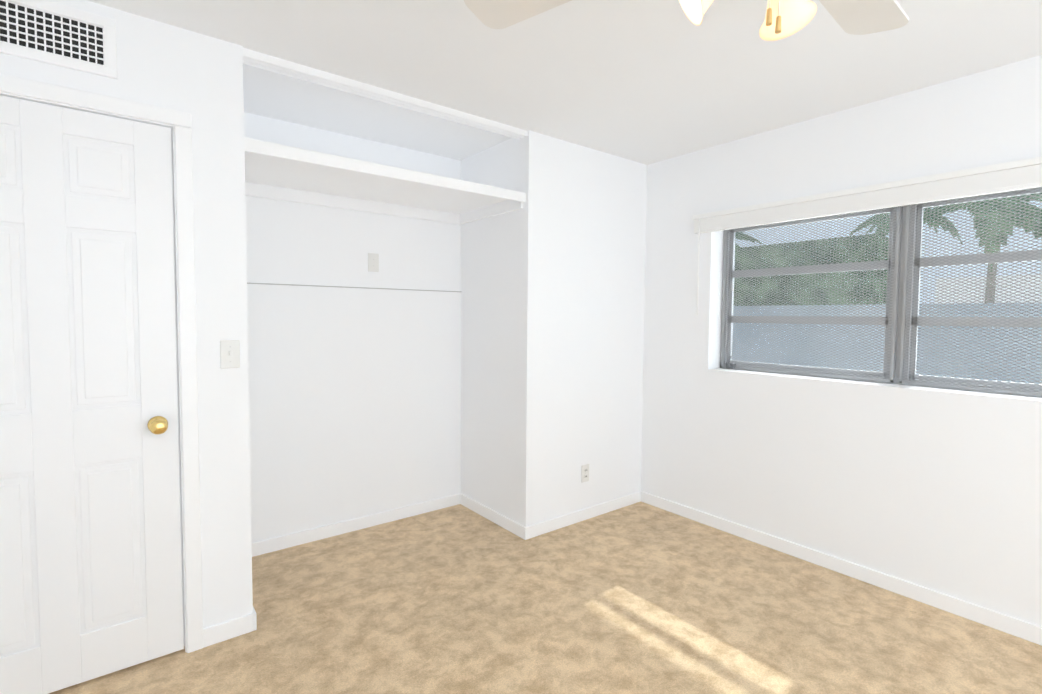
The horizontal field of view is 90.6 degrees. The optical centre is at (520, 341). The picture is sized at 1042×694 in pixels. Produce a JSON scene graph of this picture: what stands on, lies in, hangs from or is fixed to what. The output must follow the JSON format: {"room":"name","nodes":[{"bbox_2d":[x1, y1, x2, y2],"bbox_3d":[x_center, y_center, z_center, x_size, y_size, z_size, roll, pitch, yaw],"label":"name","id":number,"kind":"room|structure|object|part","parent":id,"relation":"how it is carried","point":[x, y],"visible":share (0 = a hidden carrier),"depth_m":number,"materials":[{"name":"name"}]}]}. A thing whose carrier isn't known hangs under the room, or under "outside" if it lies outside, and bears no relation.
{"room":"empty bedroom","nodes":[
{"label":"empty bedroom","id":0,"kind":"room"},
{"bbox_2d":[0,0,177,110],"bbox_3d":[-1.628,-0.993,1.745,0.765,0.353,0.120,-2,4,-38],"label":"wall","id":1,"kind":"structure","parent":0,"point":[146,60],"depth_m":1.85,"materials":[{"name":"white paint"}]},
{"bbox_2d":[0,0,117,78],"bbox_3d":[-1.564,-1.023,1.708,0.353,0.202,0.014,-2,4,-38],"label":"air vent","id":2,"kind":"object","parent":1,"relation":"in","point":[51,33],"visible":1,"depth_m":1.72,"materials":[{"name":"white metal"}]},
{"bbox_2d":[0,95,183,693],"bbox_3d":[-1.593,0.216,1.747,0.719,2.018,0.106,-2,4,-38],"label":"door","id":3,"kind":"structure","parent":1,"relation":"in","point":[90,556],"depth_m":1.82,"materials":[{"name":"white paint"}]},
{"bbox_3d":[-1.351,0.316,1.920,0.064,0.064,0.071,-2,4,-38],"label":"knob","id":4,"kind":"part","parent":3,"relation":"part of","materials":[{"name":"gold metal"}]},
{"bbox_2d":[0,73,203,652],"bbox_3d":[-1.633,0.188,1.797,0.847,2.093,0.136,-2,4,-38],"label":"door frame","id":5,"kind":"structure","parent":1,"relation":"attached to","point":[180,121],"depth_m":1.97,"materials":[{"name":"white paint"}]},
{"bbox_2d":[176,27,252,628],"bbox_3d":[-1.248,0.020,2.099,0.222,2.405,0.120,-2,4,-38],"label":"wall pier","id":6,"kind":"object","parent":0,"point":[210,84],"visible":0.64,"depth_m":2.06,"materials":[{"name":"white paint"}]},
{"bbox_2d":[203,613,253,647],"bbox_3d":[-1.200,1.186,2.116,0.182,0.075,0.012,-2,4,-38],"label":"baseboard","id":7,"kind":"structure","parent":6,"relation":"attached to","point":[224,631],"depth_m":2.11,"materials":[{"name":"white paint"}]},
{"bbox_2d":[220,340,239,368],"bbox_3d":[-1.171,0.052,2.075,0.070,0.114,0.016,-2,4,-38],"label":"light switch","id":8,"kind":"object","parent":6,"relation":"attached to","point":[229,353],"visible":1,"depth_m":2.08,"materials":[{"name":"white plastic"}]},
{"bbox_2d":[253,607,256,630],"bbox_3d":[-1.161,1.181,2.224,0.012,0.075,0.132,-2,4,-38],"label":"baseboard","id":9,"kind":"structure","parent":6,"relation":"attached to","point":[254,620],"depth_m":2.17,"materials":[{"name":"white paint"}]},
{"bbox_2d":[244,112,460,290],"bbox_3d":[-1.151,-0.032,3.178,1.685,2.405,0.200,-2,4,-38],"label":"wall","id":10,"kind":"structure","parent":0,"point":[288,242],"depth_m":3.09,"materials":[{"name":"white paint"}]},
{"bbox_2d":[247,284,460,542],"bbox_3d":[-1.089,0.425,3.116,1.685,1.500,0.012,-2,4,-38],"label":"wall panel","id":11,"kind":"object","parent":10,"relation":"attached to","point":[354,403],"visible":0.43,"depth_m":3.14,"materials":[{"name":"white paint"}]},
{"bbox_2d":[247,283,461,291],"bbox_3d":[-1.078,-0.324,3.074,1.685,0.006,0.005,-2,4,-38],"label":"cleat","id":12,"kind":"object","parent":10,"relation":"attached to","point":[351,287],"visible":0.64,"depth_m":3.11,"materials":[{"name":"grey"}]},
{"bbox_2d":[252,493,460,556],"bbox_3d":[-1.087,1.137,3.142,1.685,0.075,0.012,-2,4,-38],"label":"baseboard","id":13,"kind":"structure","parent":10,"relation":"attached to","point":[296,539],"depth_m":3.16,"materials":[{"name":"white paint"}]},
{"bbox_2d":[368,253,378,271],"bbox_3d":[-0.917,-0.489,3.204,0.070,0.114,0.008,-2,4,-38],"label":"outlet","id":14,"kind":"object","parent":10,"relation":"attached to","point":[373,262],"visible":1,"depth_m":3.20,"materials":[{"name":"white plastic"}]},
{"bbox_2d":[244,137,525,224],"bbox_3d":[-0.859,-0.819,2.775,1.685,0.089,0.724,-2,4,-38],"label":"closet shelf","id":15,"kind":"object","parent":10,"relation":"attached to","point":[274,171],"visible":0.71,"depth_m":2.81,"materials":[{"name":"white paint"}]},
{"bbox_2d":[49,501,1041,693],"bbox_3d":[0.365,1.303,1.355,3.789,0.060,5.050,-2,4,-38],"label":"floor","id":16,"kind":"structure","parent":0,"point":[640,597],"depth_m":2.23,"materials":[{"name":"carpet"}]},
{"bbox_2d":[460,130,646,526],"bbox_3d":[0.165,-0.049,3.732,1.070,2.405,0.950,-2,4,-38],"label":"wall","id":17,"kind":"structure","parent":0,"point":[552,280],"depth_m":3.30,"materials":[{"name":"white paint"}]},
{"bbox_2d":[460,494,524,538],"bbox_3d":[-0.201,1.133,3.368,0.012,0.075,0.726,-2,4,-38],"label":"baseboard","id":18,"kind":"structure","parent":17,"relation":"attached to","point":[508,524],"depth_m":3.33,"materials":[{"name":"white paint"}]},
{"bbox_2d":[524,491,640,539],"bbox_3d":[0.443,1.136,3.404,1.070,0.075,0.012,-2,4,-38],"label":"baseboard","id":19,"kind":"structure","parent":17,"relation":"attached to","point":[544,527],"depth_m":3.35,"materials":[{"name":"white paint"}]},
{"bbox_2d":[581,464,588,482],"bbox_3d":[0.422,0.864,3.374,0.070,0.114,0.009,-2,4,-38],"label":"wall outlet","id":20,"kind":"object","parent":17,"relation":"attached to","point":[584,473],"visible":1,"depth_m":3.37,"materials":[{"name":"white plastic"}]},
{"bbox_2d":[87,0,1041,164],"bbox_3d":[0.479,-1.182,1.308,4.029,0.100,5.050,-2,4,-38],"label":"ceiling","id":21,"kind":"structure","parent":0,"point":[646,82],"depth_m":2.17,"materials":[{"name":"white paint"}]},
{"bbox_2d":[243,48,527,139],"bbox_3d":[-0.565,-1.185,2.556,1.474,0.032,0.075,-2,4,-38],"label":"track","id":22,"kind":"object","parent":21,"relation":"attached to","point":[289,68],"visible":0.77,"depth_m":2.43,"materials":[{"name":"white paint"}]},
{"bbox_2d":[464,0,908,40],"bbox_3d":[0.454,-0.832,0.970,1.373,0.566,1.320,-2,4,-38],"label":"ceiling fan","id":23,"kind":"object","parent":21,"relation":"hanging from","point":[785,18],"visible":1,"depth_m":1.29,"materials":[{"name":"white wood"}]},
{"bbox_2d":[641,55,1041,626],"bbox_3d":[1.953,-0.026,2.529,0.260,2.505,5.050,-2,4,-38],"label":"wall","id":24,"kind":"structure","parent":0,"point":[940,492],"depth_m":2.66,"materials":[{"name":"white paint"}]},
{"bbox_2d":[641,491,1041,645],"bbox_3d":[2.068,1.207,2.209,0.012,0.075,3.900,-2,4,-38],"label":"baseboard","id":25,"kind":"structure","parent":24,"relation":"attached to","point":[1025,630],"depth_m":2.60,"materials":[{"name":"white paint"}]},
{"bbox_2d":[692,156,1041,401],"bbox_3d":[1.832,-0.274,2.579,0.236,0.994,2.098,-2,4,-38],"label":"window","id":26,"kind":"structure","parent":24,"relation":"in","point":[905,203],"depth_m":2.58,"materials":[{"name":"silver metal"}]},
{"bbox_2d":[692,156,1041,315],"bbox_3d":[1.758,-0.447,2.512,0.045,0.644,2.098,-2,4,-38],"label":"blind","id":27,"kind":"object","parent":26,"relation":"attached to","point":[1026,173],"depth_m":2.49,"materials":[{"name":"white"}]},
{"bbox_3d":[1.851,0.222,2.571,0.140,0.004,1.948,-2,4,-38],"label":"sill plate","id":28,"kind":"part","parent":26,"relation":"part of","materials":[{"name":"white paint"}]},
{"label":"outside","id":29,"kind":"structure","parent":0,"visible":0},
{"bbox_3d":[23.777,0.041,36.998,76.585,0.050,90.000,-2,4,-38],"label":"ground","id":30,"kind":"structure","parent":29,"visible":0},
{"bbox_2d":[735,232,762,247],"bbox_3d":[8.565,-2.677,24.112,5.197,6.400,4.920,-2,4,-38],"label":"palm tree","id":31,"kind":"object","parent":30,"relation":"on","point":[745,238],"depth_m":23.10,"materials":[{"name":"green plant"}]},
{"bbox_2d":[733,234,888,305],"bbox_3d":[4.694,-0.984,17.510,1.400,3.600,13.000,-2,4,-38],"label":"hedge","id":32,"kind":"object","parent":30,"relation":"on","point":[885,273],"depth_m":12.90,"materials":[{"name":"green plant"}]},
{"bbox_2d":[732,303,1041,383],"bbox_3d":[0.451,-0.233,18.674,0.120,1.920,90.000,-2,4,-38],"label":"fence","id":33,"kind":"object","parent":30,"relation":"on","point":[1005,349],"depth_m":9.65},
{"bbox_2d":[849,206,962,243],"bbox_3d":[17.710,-3.232,23.658,5.242,7.696,5.206,-2,4,-38],"label":"palm tree","id":34,"kind":"object","parent":30,"relation":"on","point":[889,224],"depth_m":22.79,"materials":[{"name":"green plant"}]},
{"bbox_2d":[923,193,1041,302],"bbox_3d":[15.889,-2.377,17.144,5.298,6.594,5.560,-2,4,-38],"label":"palm tree","id":35,"kind":"object","parent":30,"relation":"on","point":[1012,220],"depth_m":16.84,"materials":[{"name":"green plant"}]},
{"bbox_2d":[935,274,1041,303],"bbox_3d":[32.626,-1.177,22.881,8.000,3.900,21.000,-2,4,-38],"label":"house","id":36,"kind":"structure","parent":30,"relation":"on","point":[1000,277],"depth_m":26.98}
]}

